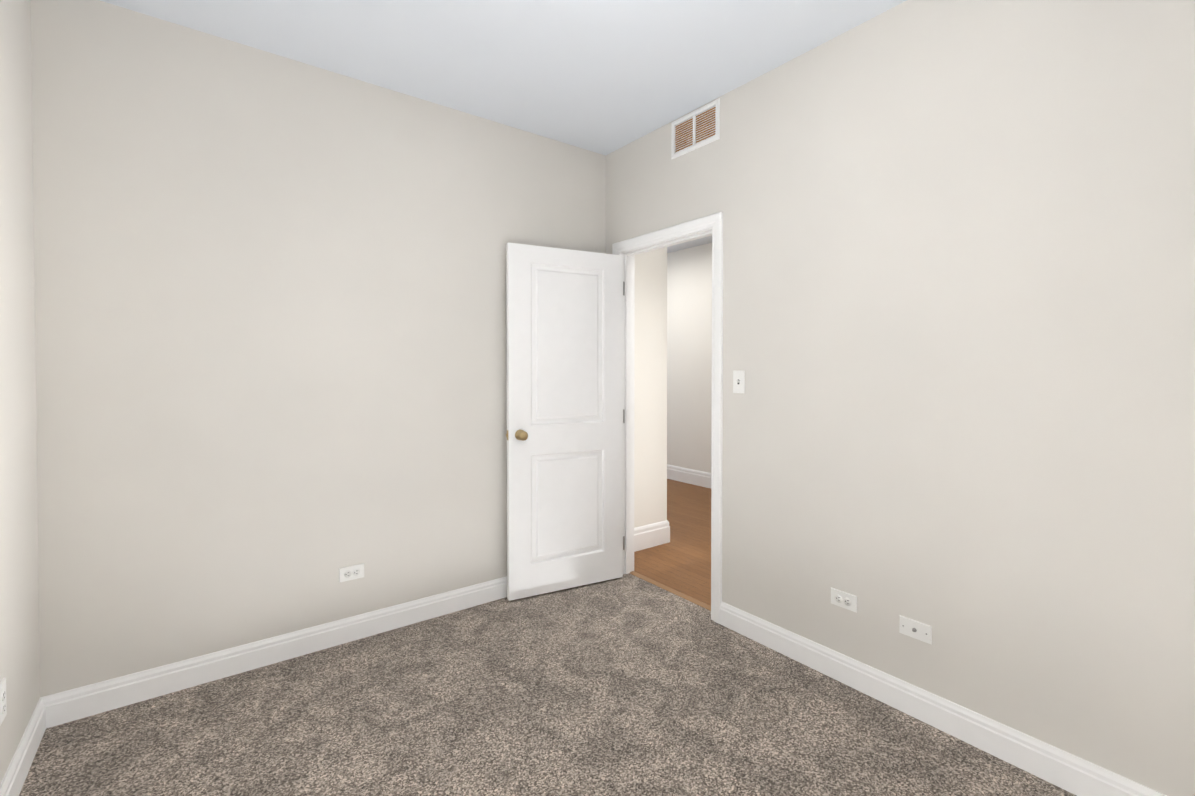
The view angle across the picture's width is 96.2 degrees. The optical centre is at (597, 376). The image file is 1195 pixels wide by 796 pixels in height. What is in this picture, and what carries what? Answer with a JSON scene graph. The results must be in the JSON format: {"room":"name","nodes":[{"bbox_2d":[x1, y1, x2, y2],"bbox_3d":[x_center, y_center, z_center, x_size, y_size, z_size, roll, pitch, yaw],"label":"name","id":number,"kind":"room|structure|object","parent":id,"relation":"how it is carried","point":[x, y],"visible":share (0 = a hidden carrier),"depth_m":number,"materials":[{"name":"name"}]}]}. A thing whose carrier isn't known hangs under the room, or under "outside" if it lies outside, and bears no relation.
{"room":"empty bedroom","nodes":[
{"label":"empty bedroom","id":0,"kind":"room"},
{"bbox_2d":[0,0,39,783],"bbox_3d":[-1.129,-0.053,0.532,0.250,2.750,4.020,-1,1,-37],"label":"wall","id":1,"kind":"structure","parent":0,"point":[19,629],"depth_m":1.76,"materials":[{"name":"paint"}]},
{"bbox_2d":[0,678,6,725],"bbox_3d":[-1.753,0.958,1.579,0.008,0.115,0.070,-1,1,-37],"label":"electrical outlet","id":2,"kind":"object","parent":1,"relation":"attached to","point":[3,708],"visible":1,"depth_m":1.57,"materials":[{"name":"white plastic"}]},
{"bbox_2d":[0,696,51,795],"bbox_3d":[-0.969,1.265,0.559,0.016,0.115,3.600,-1,1,-37],"label":"baseboard","id":3,"kind":"structure","parent":1,"relation":"attached to","point":[12,783],"depth_m":1.77,"materials":[{"name":"white paint"}]},
{"bbox_2d":[31,0,605,696],"bbox_3d":[-1.050,-0.083,2.834,2.660,2.750,0.150,-1,1,-37],"label":"wall","id":4,"kind":"structure","parent":0,"point":[271,336],"depth_m":2.38,"materials":[{"name":"paint"}]},
{"bbox_2d":[48,576,506,726],"bbox_3d":[-0.984,1.235,2.789,2.630,0.115,0.030,-1,1,-37],"label":"baseboard","id":5,"kind":"structure","parent":4,"relation":"attached to","point":[107,695],"depth_m":2.38,"materials":[{"name":"white paint"}]},
{"bbox_2d":[339,563,363,582],"bbox_3d":[-1.205,0.964,2.631,0.115,0.070,0.008,-1,1,-37],"label":"electrical outlet","id":6,"kind":"object","parent":4,"relation":"attached to","point":[348,573],"visible":1,"depth_m":2.63,"materials":[{"name":"white plastic"}]},
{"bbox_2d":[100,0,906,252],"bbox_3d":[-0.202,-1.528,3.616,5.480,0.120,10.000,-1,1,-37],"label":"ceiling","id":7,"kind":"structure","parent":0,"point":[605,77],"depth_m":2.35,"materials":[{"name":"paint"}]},
{"bbox_2d":[19,573,1075,795],"bbox_3d":[0.040,1.343,1.264,2.975,0.060,3.740,-1,1,-37],"label":"floor carpet","id":8,"kind":"object","parent":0,"point":[628,684],"visible":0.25,"depth_m":2.00,"materials":[{"name":"grey carpet"}]},
{"bbox_2d":[634,247,666,527],"bbox_3d":[-0.190,-0.106,4.586,0.610,2.750,1.600,-1,1,-37],"label":"wall","id":9,"kind":"structure","parent":0,"point":[650,427],"depth_m":4.03,"materials":[{"name":"paint"}]},
{"bbox_2d":[634,520,667,551],"bbox_3d":[0.295,1.198,3.956,0.600,0.170,0.018,-1,1,-37],"label":"baseboard","id":10,"kind":"structure","parent":9,"relation":"attached to","point":[651,535],"depth_m":4.03,"materials":[{"name":"white paint"}]},
{"bbox_2d":[668,521,669,542],"bbox_3d":[0.065,1.187,4.786,0.018,0.170,1.618,-1,1,-37],"label":"baseboard","id":11,"kind":"structure","parent":9,"relation":"attached to","point":[668,521],"depth_m":4.14,"materials":[{"name":"white paint"}]},
{"bbox_2d":[634,479,710,605],"bbox_3d":[0.982,1.302,4.553,2.505,0.054,10.000,-1,1,-37],"label":"floor","id":12,"kind":"structure","parent":0,"point":[680,561],"depth_m":3.96,"materials":[{"name":"brown wood"}]},
{"bbox_2d":[630,571,710,610],"bbox_3d":[0.449,1.289,3.220,0.043,0.008,0.798,-1,1,-37],"label":"threshold strip","id":13,"kind":"object","parent":12,"relation":"on","point":[684,596],"visible":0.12,"depth_m":3.21,"materials":[{"name":"brown wood"}]},
{"bbox_2d":[667,243,711,472],"bbox_3d":[1.932,-0.115,5.256,0.120,2.750,10.000,-1,1,-37],"label":"wall","id":14,"kind":"structure","parent":0,"point":[689,351],"depth_m":6.28,"materials":[{"name":"paint"}]},
{"bbox_2d":[667,464,710,488],"bbox_3d":[1.877,1.181,5.231,0.018,0.170,10.000,-1,1,-37],"label":"baseboard","id":15,"kind":"structure","parent":14,"relation":"attached to","point":[695,477],"depth_m":6.27,"materials":[{"name":"white paint"}]},
{"bbox_2d":[606,0,1194,795],"bbox_3d":[1.177,-0.074,2.190,0.110,2.750,3.870,-1,1,-37],"label":"wall","id":16,"kind":"structure","parent":0,"point":[960,300],"depth_m":1.89,"materials":[{"name":"paint"}]},
{"bbox_2d":[506,242,622,600],"bbox_3d":[-0.179,0.257,3.232,0.752,2.035,0.035,0,1,-28],"label":"door","id":17,"kind":"structure","parent":16,"relation":"in","point":[564,309],"depth_m":3.20,"materials":[{"name":"white paint"}]},
{"bbox_2d":[515,429,527,440],"bbox_3d":[-0.448,0.334,3.083,0.062,0.062,0.158,0,1,-28],"label":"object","id":18,"kind":"structure","parent":17,"relation":"attached to","point":[520,434],"depth_m":3.02,"materials":[{"name":"gold metal"}]},
{"bbox_2d":[623,282,624,549],"bbox_3d":[0.157,0.257,3.460,0.046,1.738,0.002,-1,1,-37],"label":"jamb hinge leaves","id":19,"kind":"object","parent":16,"relation":"attached to","point":[623,409],"visible":0.36,"depth_m":3.47,"materials":[{"name":"silver metal"}]},
{"bbox_2d":[612,212,722,623],"bbox_3d":[0.424,0.217,3.187,0.147,2.152,0.900,-1,1,-37],"label":"door frame","id":20,"kind":"structure","parent":16,"relation":"attached to","point":[714,222],"depth_m":2.96,"materials":[{"name":"white paint"}]},
{"bbox_2d":[671,98,719,159],"bbox_3d":[0.570,-1.347,2.961,0.118,0.210,0.350,-1,1,-37],"label":"air vent","id":21,"kind":"object","parent":16,"relation":"in","point":[697,128],"visible":0.94,"depth_m":2.94,"materials":[{"name":"white metal"}]},
{"bbox_2d":[733,370,744,392],"bbox_3d":[0.708,0.027,2.703,0.019,0.115,0.070,-1,1,-37],"label":"light switch","id":22,"kind":"object","parent":16,"relation":"attached to","point":[738,381],"visible":1,"depth_m":2.70,"materials":[{"name":"white plastic"}]},
{"bbox_2d":[831,587,856,612],"bbox_3d":[1.045,0.950,2.281,0.008,0.070,0.115,-1,1,-37],"label":"electrical outlet","id":23,"kind":"object","parent":16,"relation":"attached to","point":[845,600],"visible":1,"depth_m":2.27,"materials":[{"name":"white plastic"}]},
{"bbox_2d":[899,615,931,644],"bbox_3d":[1.213,0.970,2.053,0.016,0.070,0.115,-1,1,-37],"label":"outlet","id":24,"kind":"object","parent":16,"relation":"attached to","point":[915,629],"visible":1,"depth_m":2.05,"materials":[{"name":"white plastic"}]},
{"bbox_2d":[720,602,1166,795],"bbox_3d":[1.427,1.249,1.776,0.016,0.115,2.581,-1,1,-37],"label":"baseboard","id":25,"kind":"structure","parent":16,"relation":"attached to","point":[1052,764],"depth_m":1.96,"materials":[{"name":"white paint"}]}
]}

